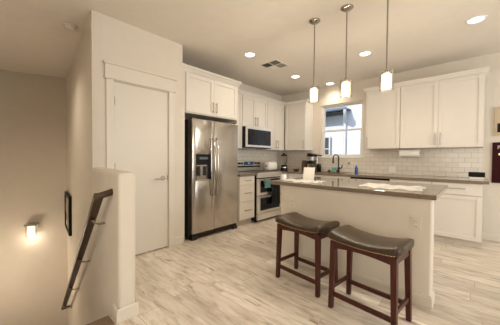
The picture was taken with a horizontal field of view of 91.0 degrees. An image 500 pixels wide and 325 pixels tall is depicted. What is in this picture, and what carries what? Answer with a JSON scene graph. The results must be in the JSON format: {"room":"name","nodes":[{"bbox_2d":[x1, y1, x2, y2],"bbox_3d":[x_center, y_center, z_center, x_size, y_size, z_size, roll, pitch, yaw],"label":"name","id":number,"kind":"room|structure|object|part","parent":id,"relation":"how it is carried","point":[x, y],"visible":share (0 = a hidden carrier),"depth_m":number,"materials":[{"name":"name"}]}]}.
{"room":"kitchen","nodes":[
{"label":"kitchen","id":0,"kind":"room"},
{"bbox_2d":[0,70,67,324],"bbox_3d":[-4.594,1.211,4.481,2.450,5.742,0.120,0,1,-26],"label":"wall","id":1,"kind":"structure","parent":0,"point":[33,143],"depth_m":4.64,"materials":[{"name":"paint"}]},
{"bbox_2d":[24,222,38,237],"bbox_3d":[-4.071,1.256,4.572,0.180,0.245,0.179,0,1,-26],"label":"wall sconce","id":2,"kind":"object","parent":1,"relation":"attached to","point":[31,226],"visible":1,"depth_m":4.53,"materials":[{"name":"white glass"}]},
{"bbox_3d":[-4.066,1.274,4.564,0.116,0.190,0.116,1,2,43],"label":"lamp shade","id":3,"kind":"part","parent":2,"relation":"part of","materials":[{"name":"beige glass"}]},
{"bbox_2d":[86,315,114,324],"bbox_3d":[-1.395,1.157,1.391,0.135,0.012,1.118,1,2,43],"label":"stair","id":4,"kind":"structure","parent":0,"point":[106,320],"depth_m":1.76,"materials":[{"name":"carpet"}]},
{"bbox_2d":[66,11,135,324],"bbox_3d":[-2.410,1.243,3.564,0.126,5.742,4.600,-1,1,-41],"label":"wall","id":5,"kind":"structure","parent":0,"point":[89,303],"depth_m":2.63,"materials":[{"name":"paint"}]},
{"bbox_2d":[64,191,71,235],"bbox_3d":[-3.323,0.905,4.484,0.044,0.670,0.840,-1,1,-41],"label":"picture frame","id":6,"kind":"object","parent":5,"relation":"attached to","point":[67,197],"visible":0.99,"depth_m":4.19,"materials":[{"name":"black wood"}]},
{"bbox_2d":[66,197,68,229],"bbox_3d":[-3.317,0.905,4.489,0.029,0.580,0.750,-1,1,-41],"label":"print","id":7,"kind":"object","parent":6,"relation":"attached to","point":[67,198],"depth_m":4.48},
{"bbox_2d":[61,188,112,309],"bbox_3d":[-2.237,1.440,3.176,0.130,2.548,3.482,-1,1,-41],"label":"handrail","id":8,"kind":"object","parent":5,"relation":"attached to","point":[97,199],"visible":0.94,"depth_m":2.29,"materials":[{"name":"brown wood"}]},
{"bbox_2d":[113,299,138,323],"bbox_3d":[-1.254,1.098,2.224,0.158,0.099,1.100,-1,1,-41],"label":"baseboard","id":9,"kind":"structure","parent":5,"relation":"attached to","point":[131,310],"depth_m":1.81,"materials":[{"name":"paint"}]},
{"bbox_2d":[91,10,182,237],"bbox_3d":[-1.564,-0.245,3.252,0.714,2.742,1.093,1,2,43],"label":"wall","id":10,"kind":"structure","parent":0,"point":[123,43],"depth_m":3.03,"materials":[{"name":"paint"}]},
{"bbox_2d":[103,60,176,246],"bbox_3d":[-1.330,0.009,3.034,0.136,2.242,0.888,1,2,43],"label":"trim","id":11,"kind":"structure","parent":10,"relation":"attached to","point":[113,71],"depth_m":3.02,"materials":[{"name":"paint"}]},
{"bbox_2d":[114,81,167,254],"bbox_3d":[-1.303,0.102,3.005,0.108,2.036,0.660,1,2,43],"label":"door","id":12,"kind":"structure","parent":10,"relation":"in","point":[140,113],"depth_m":3.04,"materials":[{"name":"paint"}]},
{"bbox_3d":[-1.133,0.203,3.165,0.073,0.060,0.197,1,2,43],"label":"handle","id":13,"kind":"part","parent":12,"relation":"part of","materials":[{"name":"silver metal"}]},
{"bbox_2d":[174,236,182,245],"bbox_3d":[-0.980,1.074,3.381,0.014,0.104,0.131,1,2,43],"label":"baseboard","id":14,"kind":"structure","parent":10,"relation":"attached to","point":[177,240],"depth_m":3.37,"materials":[{"name":"paint"}]},
{"bbox_2d":[185,83,281,169],"bbox_3d":[-0.349,-0.273,5.049,0.150,2.742,3.210,1,2,43],"label":"wall","id":15,"kind":"structure","parent":0,"point":[242,86],"depth_m":5.48,"materials":[{"name":"paint"}]},
{"bbox_2d":[238,94,241,148],"bbox_3d":[-0.372,-0.795,4.640,0.350,1.058,0.377,1,2,43],"label":"upper cabinet","id":16,"kind":"object","parent":15,"relation":"attached to","point":[239,95],"visible":0.29,"depth_m":4.64,"materials":[{"name":"paint"}]},
{"bbox_2d":[242,95,266,128],"bbox_3d":[0.017,-1.015,5.053,0.350,0.630,0.756,1,2,43],"label":"upper cabinet","id":17,"kind":"object","parent":15,"relation":"attached to","point":[254,110],"visible":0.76,"depth_m":4.93,"materials":[{"name":"paint"}]},
{"bbox_3d":[-0.018,-0.998,4.830,0.020,0.593,0.371,1,2,43],"label":"door","id":18,"kind":"part","parent":17,"relation":"part of","materials":[{"name":"paint"}]},
{"bbox_2d":[242,126,270,148],"bbox_3d":[0.043,-0.491,5.035,0.415,0.412,0.752,1,2,43],"label":"microwave","id":19,"kind":"object","parent":17,"relation":"attached to","point":[252,137],"visible":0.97,"depth_m":4.83,"materials":[{"name":"metal"}]},
{"bbox_3d":[0.364,-0.478,5.080,0.002,0.250,0.150,1,2,43],"label":"control panel","id":20,"kind":"part","parent":19,"relation":"part of","materials":[{"name":"black glass"}]},
{"bbox_3d":[0.236,-1.001,5.104,0.020,0.593,0.371,1,2,43],"label":"door","id":21,"kind":"part","parent":17,"relation":"part of","materials":[{"name":"paint"}]},
{"bbox_2d":[238,149,281,170],"bbox_3d":[0.079,-0.049,5.398,0.008,0.457,2.120,1,2,43],"label":"backsplash","id":22,"kind":"structure","parent":15,"relation":"attached to","point":[243,155],"depth_m":5.58,"materials":[{"name":"tile"}]},
{"bbox_2d":[256,101,283,150],"bbox_3d":[0.491,-0.808,5.569,0.350,1.058,0.638,1,2,43],"label":"upper cabinet","id":23,"kind":"object","parent":15,"relation":"attached to","point":[275,112],"visible":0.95,"depth_m":5.46,"materials":[{"name":"paint"}]},
{"bbox_3d":[0.478,-0.791,5.371,0.020,1.021,0.319,1,2,43],"label":"door","id":24,"kind":"part","parent":23,"relation":"part of","materials":[{"name":"paint"}]},
{"bbox_3d":[0.687,-0.794,5.596,0.020,1.021,0.289,1,2,43],"label":"door","id":25,"kind":"part","parent":23,"relation":"part of","materials":[{"name":"paint"}]},
{"bbox_2d":[0,0,499,95],"bbox_3d":[-0.644,-1.649,1.394,11.500,0.150,9.400,1,2,43],"label":"ceiling","id":26,"kind":"structure","parent":0,"point":[215,36],"depth_m":3.05,"materials":[{"name":"paint"}]},
{"bbox_2d":[63,23,77,30],"bbox_3d":[-2.115,-1.591,2.898,0.140,0.044,0.140,1,2,43],"label":"smoke detector","id":27,"kind":"object","parent":26,"relation":"attached to","point":[69,26],"visible":1,"depth_m":2.86,"materials":[{"name":"paint"}]},
{"bbox_2d":[244,52,255,56],"bbox_3d":[-0.003,-1.610,3.673,0.180,0.008,0.180,1,2,43],"label":"recessed light","id":28,"kind":"object","parent":26,"relation":"in","point":[247,54],"visible":1,"depth_m":3.66,"materials":[{"name":"white plastic"}]},
{"bbox_2d":[259,59,288,70],"bbox_3d":[0.402,-1.616,4.088,0.360,0.008,0.360,1,2,43],"label":"ceiling vent","id":29,"kind":"object","parent":26,"relation":"in","point":[275,64],"visible":1,"depth_m":4.09,"materials":[{"name":"metal"}]},
{"bbox_2d":[308,18,319,102],"bbox_3d":[0.723,-1.136,2.766,0.124,0.911,0.124,1,2,43],"label":"pendant light","id":30,"kind":"object","parent":26,"relation":"hanging from","point":[314,21],"visible":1,"depth_m":2.75,"materials":[{"name":"white glass"}]},
{"bbox_3d":[0.721,-0.770,2.773,0.120,0.180,0.120,1,2,43],"label":"lamp shade","id":31,"kind":"part","parent":30,"relation":"part of","materials":[{"name":"white glass"}]},
{"bbox_3d":[0.724,-1.218,2.764,0.015,0.686,0.014,1,2,43],"label":"rod","id":32,"kind":"part","parent":30,"relation":"part of","materials":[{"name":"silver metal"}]},
{"bbox_3d":[0.721,-0.766,2.773,0.084,0.144,0.084,1,2,43],"label":"lamp shade","id":33,"kind":"part","parent":30,"relation":"part of","materials":[{"name":"beige glass"}]},
{"bbox_2d":[340,4,353,96],"bbox_3d":[0.988,-1.129,2.519,0.124,0.911,0.124,1,2,43],"label":"pendant light","id":34,"kind":"object","parent":26,"relation":"hanging from","point":[346,8],"visible":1,"depth_m":2.50,"materials":[{"name":"white glass"}]},
{"bbox_3d":[0.986,-0.764,2.527,0.120,0.180,0.120,1,2,43],"label":"lamp shade","id":35,"kind":"part","parent":34,"relation":"part of","materials":[{"name":"white glass"}]},
{"bbox_3d":[0.986,-0.759,2.527,0.084,0.144,0.084,1,2,43],"label":"lamp shade","id":36,"kind":"part","parent":34,"relation":"part of","materials":[{"name":"beige glass"}]},
{"bbox_3d":[0.989,-1.212,2.518,0.015,0.686,0.014,1,2,43],"label":"rod","id":37,"kind":"part","parent":34,"relation":"part of","materials":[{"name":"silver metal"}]},
{"bbox_2d":[358,51,371,55],"bbox_3d":[1.690,-1.598,3.612,0.180,0.008,0.180,1,2,43],"label":"recessed light","id":38,"kind":"object","parent":26,"relation":"in","point":[364,53],"visible":1,"depth_m":3.60,"materials":[{"name":"beige"}]},
{"bbox_2d":[379,0,393,91],"bbox_3d":[1.264,-1.122,2.264,0.124,0.911,0.124,1,2,43],"label":"pendant light","id":39,"kind":"object","parent":26,"relation":"hanging from","point":[386,78],"visible":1,"depth_m":2.25,"materials":[{"name":"white glass"}]},
{"bbox_3d":[1.262,-0.757,2.271,0.120,0.180,0.120,1,2,43],"label":"lamp shade","id":40,"kind":"part","parent":39,"relation":"part of","materials":[{"name":"white glass"}]},
{"bbox_3d":[1.261,-0.752,2.271,0.084,0.144,0.084,1,2,43],"label":"lamp shade","id":41,"kind":"part","parent":39,"relation":"part of","materials":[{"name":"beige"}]},
{"bbox_3d":[1.264,-1.205,2.262,0.015,0.686,0.014,1,2,43],"label":"rod","id":42,"kind":"part","parent":39,"relation":"part of","materials":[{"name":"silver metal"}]},
{"bbox_2d":[465,15,486,23],"bbox_3d":[2.497,-1.575,2.714,0.180,0.008,0.180,1,2,43],"label":"recessed light","id":43,"kind":"object","parent":26,"relation":"in","point":[479,18],"visible":1,"depth_m":2.71,"materials":[{"name":"beige"}]},
{"bbox_2d":[110,214,499,324],"bbox_3d":[0.546,1.337,0.330,8.200,0.280,9.400,1,2,43],"label":"floor","id":44,"kind":"structure","parent":0,"point":[228,276],"depth_m":2.26,"materials":[{"name":"brown wood"}]},
{"bbox_2d":[182,70,237,241],"bbox_3d":[-0.772,-0.100,4.014,0.624,2.429,1.095,1,2,43],"label":"tall cabinet","id":45,"kind":"object","parent":44,"relation":"on","point":[204,98],"visible":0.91,"depth_m":3.72,"materials":[{"name":"paint"}]},
{"bbox_3d":[-0.735,-1.002,3.642,0.020,0.547,0.494,1,2,43],"label":"door","id":46,"kind":"part","parent":45,"relation":"part of","materials":[{"name":"paint"}]},
{"bbox_2d":[180,62,241,86],"bbox_3d":[-0.764,-1.339,3.990,0.603,0.080,1.188,1,2,43],"label":"trim","id":47,"kind":"structure","parent":45,"relation":"on","point":[186,67],"depth_m":3.74,"materials":[{"name":"paint"}]},
{"bbox_3d":[-0.397,-1.007,4.006,0.020,0.547,0.494,1,2,43],"label":"door","id":48,"kind":"part","parent":45,"relation":"part of","materials":[{"name":"paint"}]},
{"bbox_2d":[185,118,237,240],"bbox_3d":[-0.723,0.233,3.997,0.692,1.768,0.930,1,2,43],"label":"refrigerator","id":49,"kind":"object","parent":44,"relation":"on","point":[211,147],"visible":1,"depth_m":3.72,"materials":[{"name":"metal"}]},
{"bbox_3d":[-0.708,0.198,3.656,0.068,1.660,0.392,1,2,43],"label":"freezer door","id":50,"kind":"part","parent":49,"relation":"part of","materials":[{"name":"metal"}]},
{"bbox_3d":[-0.542,0.068,3.732,0.073,0.897,0.027,1,2,43],"label":"handle","id":51,"kind":"part","parent":49,"relation":"part of","materials":[{"name":"silver metal"}]},
{"bbox_3d":[-0.500,0.067,3.777,0.073,0.897,0.027,1,2,43],"label":"handle","id":52,"kind":"part","parent":49,"relation":"part of","materials":[{"name":"silver metal"}]},
{"bbox_3d":[-0.399,0.194,3.989,0.068,1.660,0.502,1,2,43],"label":"fridge door","id":53,"kind":"part","parent":49,"relation":"part of","materials":[{"name":"metal"}]},
{"bbox_2d":[237,176,254,225],"bbox_3d":[-0.259,0.672,4.569,0.649,0.871,0.394,1,2,43],"label":"base cabinet","id":54,"kind":"object","parent":44,"relation":"on","point":[245,197],"visible":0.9,"depth_m":4.35,"materials":[{"name":"paint"}]},
{"bbox_3d":[-0.058,0.851,4.384,0.020,0.306,0.383,1,2,43],"label":"drawer","id":55,"kind":"part","parent":54,"relation":"part of","materials":[{"name":"paint"}]},
{"bbox_3d":[-0.056,0.544,4.378,0.020,0.296,0.383,1,2,43],"label":"drawer","id":56,"kind":"part","parent":54,"relation":"part of","materials":[{"name":"paint"}]},
{"bbox_2d":[238,172,255,176],"bbox_3d":[-0.263,0.215,4.564,0.636,0.040,0.393,1,2,43],"label":"countertop","id":57,"kind":"structure","parent":54,"relation":"on","point":[240,174],"depth_m":4.41,"materials":[{"name":"beige stone"}]},
{"bbox_3d":[-0.054,0.318,4.374,0.020,0.143,0.383,1,2,43],"label":"drawer","id":58,"kind":"part","parent":54,"relation":"part of","materials":[{"name":"paint"}]},
{"bbox_2d":[238,161,281,221],"bbox_3d":[0.176,0.538,4.969,0.718,1.129,0.758,1,2,43],"label":"range","id":59,"kind":"object","parent":44,"relation":"on","point":[264,209],"visible":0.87,"depth_m":4.69,"materials":[{"name":"metal"}]},
{"bbox_2d":[238,170,280,173],"bbox_3d":[0.188,0.188,4.951,0.587,0.020,0.748,1,2,43],"label":"cooktop","id":60,"kind":"object","parent":59,"relation":"in","point":[243,171],"depth_m":4.88,"materials":[{"name":"metal"}]},
{"bbox_2d":[263,179,269,187],"bbox_3d":[0.321,0.391,4.600,0.043,0.160,0.170,1,2,43],"label":"dish towel","id":61,"kind":"object","parent":59,"relation":"hanging from","point":[266,182],"visible":0.94,"depth_m":4.58,"materials":[{"name":"teal fabric"}]},
{"bbox_3d":[0.385,0.781,4.777,0.040,0.325,0.740,1,2,43],"label":"oven door","id":62,"kind":"part","parent":59,"relation":"part of","materials":[{"name":"metal"}]},
{"bbox_3d":[0.382,1.007,4.782,0.036,0.112,0.740,1,2,43],"label":"drawer","id":63,"kind":"part","parent":59,"relation":"part of","materials":[{"name":"metal"}]},
{"bbox_3d":[0.387,0.456,4.770,0.040,0.305,0.740,1,2,43],"label":"oven door","id":64,"kind":"part","parent":59,"relation":"part of","materials":[{"name":"metal"}]},
{"bbox_3d":[0.387,0.243,4.767,0.040,0.080,0.748,1,2,43],"label":"panel","id":65,"kind":"part","parent":59,"relation":"part of","materials":[{"name":"metal"}]},
{"bbox_2d":[270,178,279,204],"bbox_3d":[0.495,0.564,4.793,0.043,0.510,0.287,1,2,43],"label":"dish towel","id":66,"kind":"object","parent":59,"relation":"hanging from","point":[275,188],"visible":0.83,"depth_m":4.77,"materials":[{"name":"black glass"}]},
{"bbox_2d":[280,173,302,178],"bbox_3d":[0.848,0.661,5.496,1.010,0.871,0.924,1,2,43],"label":"base cabinet","id":67,"kind":"object","parent":44,"relation":"on","point":[288,175],"visible":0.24,"depth_m":5.22,"materials":[{"name":"paint"}]},
{"bbox_3d":[0.973,0.617,5.170,0.373,0.757,0.020,1,2,43],"label":"door","id":68,"kind":"part","parent":67,"relation":"part of","materials":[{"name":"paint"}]},
{"bbox_2d":[278,169,488,184],"bbox_3d":[1.845,0.229,4.565,3.722,0.040,0.924,1,2,43],"label":"countertop","id":69,"kind":"structure","parent":67,"relation":"on","point":[348,174],"depth_m":3.96,"materials":[{"name":"beige stone"}]},
{"bbox_2d":[264,162,277,170],"bbox_3d":[0.455,0.082,5.433,0.190,0.201,0.330,1,2,43],"label":"toaster","id":70,"kind":"object","parent":69,"relation":"on","point":[269,166],"visible":0.99,"depth_m":5.34,"materials":[{"name":"white plastic"}]},
{"bbox_2d":[280,153,287,169],"bbox_3d":[0.803,-0.020,5.804,0.172,0.395,0.172,1,1,17],"label":"blender","id":71,"kind":"object","parent":69,"relation":"on","point":[283,167],"visible":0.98,"depth_m":5.74,"materials":[{"name":"silver metal"}]},
{"bbox_2d":[302,160,306,170],"bbox_3d":[1.216,0.069,5.477,0.077,0.235,0.120,1,2,43],"label":"knife block","id":72,"kind":"object","parent":69,"relation":"on","point":[304,162],"visible":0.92,"depth_m":5.43,"materials":[{"name":"brown wood"}]},
{"bbox_2d":[306,153,321,171],"bbox_3d":[1.371,-0.010,5.277,0.265,0.403,0.240,1,2,43],"label":"coffee maker","id":73,"kind":"object","parent":69,"relation":"on","point":[313,159],"visible":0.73,"depth_m":5.26,"materials":[{"name":"metal"}]},
{"bbox_2d":[308,156,314,160],"bbox_3d":[1.325,-0.081,5.278,0.152,0.095,0.152,1,2,43],"label":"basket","id":74,"kind":"object","parent":73,"relation":"on","point":[310,158],"depth_m":5.22,"materials":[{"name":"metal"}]},
{"bbox_3d":[1.380,-0.170,5.270,0.248,0.083,0.215,1,2,43],"label":"lid","id":75,"kind":"part","parent":73,"relation":"part of","materials":[{"name":"black plastic"}]},
{"bbox_2d":[317,164,320,171],"bbox_3d":[1.458,0.110,5.198,0.094,0.168,0.094,1,2,43],"label":"canister","id":76,"kind":"object","parent":69,"relation":"on","point":[318,165],"visible":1,"depth_m":5.16,"materials":[{"name":"black plastic"}]},
{"bbox_2d":[332,154,342,171],"bbox_3d":[1.780,0.015,4.992,0.205,0.369,0.115,1,1,25],"label":"faucet","id":77,"kind":"object","parent":69,"relation":"on","point":[338,168],"visible":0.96,"depth_m":4.99,"materials":[{"name":"black metal"}]},
{"bbox_2d":[468,172,484,178],"bbox_3d":[3.277,0.189,3.551,0.178,0.098,0.080,1,2,43],"label":"digital clock","id":78,"kind":"object","parent":69,"relation":"on","point":[472,175],"visible":0.98,"depth_m":3.53,"materials":[{"name":"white plastic"}]},
{"bbox_2d":[275,212,339,297],"bbox_3d":[0.546,0.846,2.391,0.354,0.622,0.505,-1,2,-41],"label":"bar stool","id":79,"kind":"object","parent":44,"relation":"on","point":[295,222],"visible":0.95,"depth_m":2.31,"materials":[{"name":"brown leather"}]},
{"bbox_3d":[0.293,0.882,2.469,0.049,0.542,0.049,-1,1,-41],"label":"leg","id":80,"kind":"part","parent":79,"relation":"part of","materials":[{"name":"brown wood"}]},
{"bbox_3d":[0.503,0.880,2.653,0.049,0.542,0.049,-1,1,-41],"label":"leg","id":81,"kind":"part","parent":79,"relation":"part of","materials":[{"name":"brown wood"}]},
{"bbox_2d":[275,212,339,233],"bbox_3d":[0.548,0.579,2.386,0.352,0.088,0.505,-1,1,-41],"label":"cushion","id":82,"kind":"object","parent":79,"relation":"on","point":[293,221],"depth_m":2.30,"materials":[{"name":"brown leather"}]},
{"bbox_3d":[0.588,0.891,2.131,0.049,0.542,0.049,-1,1,-41],"label":"leg","id":83,"kind":"part","parent":79,"relation":"part of","materials":[{"name":"brown wood"}]},
{"bbox_3d":[0.798,0.889,2.314,0.049,0.542,0.049,-1,1,-41],"label":"leg","id":84,"kind":"part","parent":79,"relation":"part of","materials":[{"name":"brown wood"}]},
{"bbox_2d":[314,175,350,178],"bbox_3d":[1.649,0.677,4.931,0.930,0.871,0.664,1,2,43],"label":"base cabinet","id":85,"kind":"object","parent":44,"relation":"on","point":[327,176],"visible":0.02,"depth_m":4.62,"materials":[{"name":"paint"}]},
{"bbox_2d":[281,185,434,308],"bbox_3d":[1.232,0.716,2.812,1.501,0.871,0.979,1,2,43],"label":"kitchen island","id":86,"kind":"object","parent":44,"relation":"on","point":[381,215],"visible":0.6,"depth_m":2.26,"materials":[{"name":"paint"}]},
{"bbox_2d":[290,198,294,208],"bbox_3d":[0.488,0.470,2.841,0.072,0.116,0.009,1,2,43],"label":"wall outlet","id":87,"kind":"object","parent":86,"relation":"attached to","point":[292,200],"visible":1,"depth_m":2.83,"materials":[{"name":"beige plastic"}]},
{"bbox_3d":[0.949,1.106,2.517,1.501,0.099,0.154,1,2,43],"label":"moulding","id":88,"kind":"part","parent":86,"relation":"part of","materials":[{"name":"paint"}]},
{"bbox_2d":[269,177,447,199],"bbox_3d":[1.203,0.258,2.868,1.664,0.040,1.045,1,2,43],"label":"island countertop","id":89,"kind":"structure","parent":86,"relation":"on","point":[432,191],"depth_m":2.53,"materials":[{"name":"beige stone"}]},
{"bbox_2d":[277,178,325,182],"bbox_3d":[0.621,0.220,2.965,0.513,0.014,0.349,1,2,43],"label":"place mat","id":90,"kind":"object","parent":89,"relation":"on","point":[289,179],"visible":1,"depth_m":2.94,"materials":[{"name":"white fabric"}]},
{"bbox_2d":[303,167,314,179],"bbox_3d":[0.769,0.145,3.178,0.144,0.164,0.103,1,1,31],"label":"card","id":91,"kind":"object","parent":89,"relation":"on","point":[308,174],"visible":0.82,"depth_m":3.15,"materials":[{"name":"white paper"}]},
{"bbox_2d":[359,183,425,190],"bbox_3d":[1.381,0.235,2.406,0.565,0.014,0.424,1,2,43],"label":"place mat","id":92,"kind":"object","parent":89,"relation":"on","point":[372,185],"visible":1,"depth_m":2.38,"materials":[{"name":"white fabric"}]},
{"bbox_2d":[411,216,420,231],"bbox_3d":[1.367,0.506,2.025,0.072,0.116,0.009,1,2,43],"label":"wall outlet","id":93,"kind":"object","parent":86,"relation":"attached to","point":[415,221],"visible":1,"depth_m":2.02,"materials":[{"name":"beige plastic"}]},
{"bbox_2d":[351,177,389,180],"bbox_3d":[2.229,0.692,4.414,0.616,0.869,0.631,1,2,43],"label":"dishwasher","id":94,"kind":"object","parent":44,"relation":"on","point":[359,178],"visible":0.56,"depth_m":4.16,"materials":[{"name":"metal"}]},
{"bbox_2d":[328,225,413,324],"bbox_3d":[0.917,0.858,1.896,0.354,0.622,0.505,-1,2,-41],"label":"bar stool","id":95,"kind":"object","parent":44,"relation":"on","point":[388,250],"visible":1,"depth_m":1.81,"materials":[{"name":"brown wood"}]},
{"bbox_3d":[0.664,0.895,1.974,0.049,0.542,0.049,-1,1,-41],"label":"leg","id":96,"kind":"part","parent":95,"relation":"part of","materials":[{"name":"brown wood"}]},
{"bbox_3d":[0.875,0.892,2.158,0.049,0.542,0.049,-1,1,-41],"label":"leg","id":97,"kind":"part","parent":95,"relation":"part of","materials":[{"name":"brown wood"}]},
{"bbox_3d":[0.919,0.615,1.891,0.354,0.024,0.503,-1,1,-41],"label":"nail trim","id":98,"kind":"part","parent":95,"relation":"part of","materials":[{"name":"gold metal"}]},
{"bbox_2d":[328,225,413,256],"bbox_3d":[0.919,0.591,1.891,0.352,0.088,0.505,-1,1,-41],"label":"cushion","id":99,"kind":"object","parent":95,"relation":"on","point":[350,237],"depth_m":1.81,"materials":[{"name":"brown leather"}]},
{"bbox_3d":[0.960,0.903,1.636,0.049,0.542,0.049,-1,1,-41],"label":"leg","id":100,"kind":"part","parent":95,"relation":"part of","materials":[{"name":"brown wood"}]},
{"bbox_3d":[1.170,0.901,1.820,0.049,0.542,0.049,-1,1,-41],"label":"leg","id":101,"kind":"part","parent":95,"relation":"part of","materials":[{"name":"brown wood"}]},
{"bbox_2d":[390,179,431,183],"bbox_3d":[2.649,0.702,4.002,0.552,0.871,0.664,1,2,43],"label":"base cabinet","id":102,"kind":"object","parent":44,"relation":"on","point":[391,180],"visible":0.11,"depth_m":3.76,"materials":[{"name":"paint"}]},
{"bbox_2d":[432,181,482,248],"bbox_3d":[3.053,0.712,3.628,0.545,0.871,0.664,1,2,43],"label":"base cabinet","id":103,"kind":"object","parent":44,"relation":"on","point":[458,211],"visible":0.73,"depth_m":3.39,"materials":[{"name":"paint"}]},
{"bbox_3d":[2.862,0.365,3.413,0.536,0.160,0.020,1,2,43],"label":"drawer","id":104,"kind":"part","parent":103,"relation":"part of","materials":[{"name":"paint"}]},
{"bbox_3d":[2.859,0.751,3.420,0.536,0.601,0.020,1,2,43],"label":"door","id":105,"kind":"part","parent":103,"relation":"part of","materials":[{"name":"paint"}]},
{"bbox_2d":[282,53,499,234],"bbox_3d":[3.699,-0.218,3.590,8.070,2.742,0.160,1,2,43],"label":"wall","id":106,"kind":"structure","parent":0,"point":[332,95],"depth_m":3.79,"materials":[{"name":"paint"}]},
{"bbox_2d":[285,103,312,150],"bbox_3d":[1.106,-0.805,5.631,0.544,1.058,0.363,1,2,43],"label":"upper cabinet","id":107,"kind":"object","parent":106,"relation":"attached to","point":[298,117],"visible":1,"depth_m":5.51,"materials":[{"name":"paint"}]},
{"bbox_2d":[238,89,314,105],"bbox_3d":[0.528,-1.337,4.973,0.611,0.075,2.100,1,2,43],"label":"trim","id":108,"kind":"structure","parent":107,"relation":"attached to","point":[240,91],"depth_m":5.31,"materials":[{"name":"paint"}]},
{"bbox_2d":[321,100,363,157],"bbox_3d":[1.932,-0.665,5.176,0.941,1.151,0.132,1,2,43],"label":"window","id":109,"kind":"structure","parent":106,"relation":"in","point":[324,108],"depth_m":5.18,"materials":[{"name":"plastic"}]},
{"bbox_3d":[1.938,-0.417,5.188,0.831,0.565,0.028,1,2,43],"label":"sash","id":110,"kind":"part","parent":109,"relation":"part of","materials":[{"name":"plastic"}]},
{"bbox_3d":[1.963,-0.938,5.201,0.831,0.543,0.028,1,2,43],"label":"sash","id":111,"kind":"part","parent":109,"relation":"part of","materials":[{"name":"plastic"}]},
{"bbox_2d":[282,148,482,177],"bbox_3d":[2.142,-0.026,4.923,3.663,0.457,0.008,1,2,43],"label":"backsplash","id":112,"kind":"structure","parent":106,"relation":"attached to","point":[446,162],"depth_m":4.33,"materials":[{"name":"tile"}]},
{"bbox_2d":[366,87,400,149],"bbox_3d":[2.416,-0.773,4.414,0.548,1.058,0.363,1,2,43],"label":"upper cabinet","id":113,"kind":"object","parent":106,"relation":"attached to","point":[383,107],"visible":0.94,"depth_m":4.30,"materials":[{"name":"paint"}]},
{"bbox_2d":[388,166,395,172],"bbox_3d":[2.598,0.123,4.489,0.120,0.120,0.010,1,2,43],"label":"wall switch","id":114,"kind":"object","parent":106,"relation":"attached to","point":[392,169],"visible":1,"depth_m":4.48,"materials":[{"name":"white plastic"}]},
{"bbox_2d":[400,73,484,148],"bbox_3d":[2.993,-0.758,3.879,1.022,1.058,0.363,1,2,43],"label":"upper cabinet","id":115,"kind":"object","parent":106,"relation":"attached to","point":[447,113],"visible":1,"depth_m":3.73,"materials":[{"name":"paint"}]},
{"bbox_2d":[399,148,420,156],"bbox_3d":[2.698,-0.164,4.152,0.314,0.144,0.124,1,2,43],"label":"paper towel roll","id":116,"kind":"object","parent":115,"relation":"attached to","point":[402,153],"visible":0.97,"depth_m":4.11,"materials":[{"name":"white paper"}]},
{"bbox_3d":[2.716,-0.749,3.956,0.504,1.021,0.020,1,2,43],"label":"door","id":117,"kind":"part","parent":115,"relation":"part of","materials":[{"name":"paint"}]},
{"bbox_2d":[363,66,489,92],"bbox_3d":[2.799,-1.305,4.059,1.666,0.075,0.350,1,2,43],"label":"trim","id":118,"kind":"structure","parent":115,"relation":"attached to","point":[486,70],"depth_m":3.77,"materials":[{"name":"paint"}]},
{"bbox_3d":[3.088,-0.739,3.611,0.506,1.021,0.020,1,2,43],"label":"door","id":119,"kind":"part","parent":115,"relation":"part of","materials":[{"name":"paint"}]},
{"bbox_2d":[482,232,499,241],"bbox_3d":[5.032,1.138,2.252,4.228,0.099,0.014,1,2,43],"label":"baseboard","id":120,"kind":"structure","parent":106,"relation":"attached to","point":[486,236],"depth_m":3.62,"materials":[{"name":"paint"}]},
{"bbox_2d":[491,142,499,182],"bbox_3d":[3.752,0.007,3.418,0.550,0.590,0.022,1,2,43],"label":"wall sign","id":121,"kind":"object","parent":106,"relation":"attached to","point":[495,145],"visible":1,"depth_m":3.57,"materials":[{"name":"red paper"}]},
{"bbox_2d":[494,107,499,135],"bbox_3d":[3.746,-0.593,3.415,0.497,0.410,0.024,1,2,43],"label":"framed picture","id":122,"kind":"object","parent":106,"relation":"attached to","point":[497,109],"visible":1,"depth_m":3.56,"materials":[{"name":"brown wood"}]},
{"label":"outside","id":123,"kind":"structure","parent":0,"visible":0},
{"bbox_2d":[325,104,361,154],"bbox_3d":[4.424,0.462,8.454,8.000,7.200,3.600,1,2,43],"label":"neighbouring house","id":124,"kind":"structure","parent":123,"point":[339,142],"depth_m":7.93,"materials":[{"name":"white paint"}]}
]}

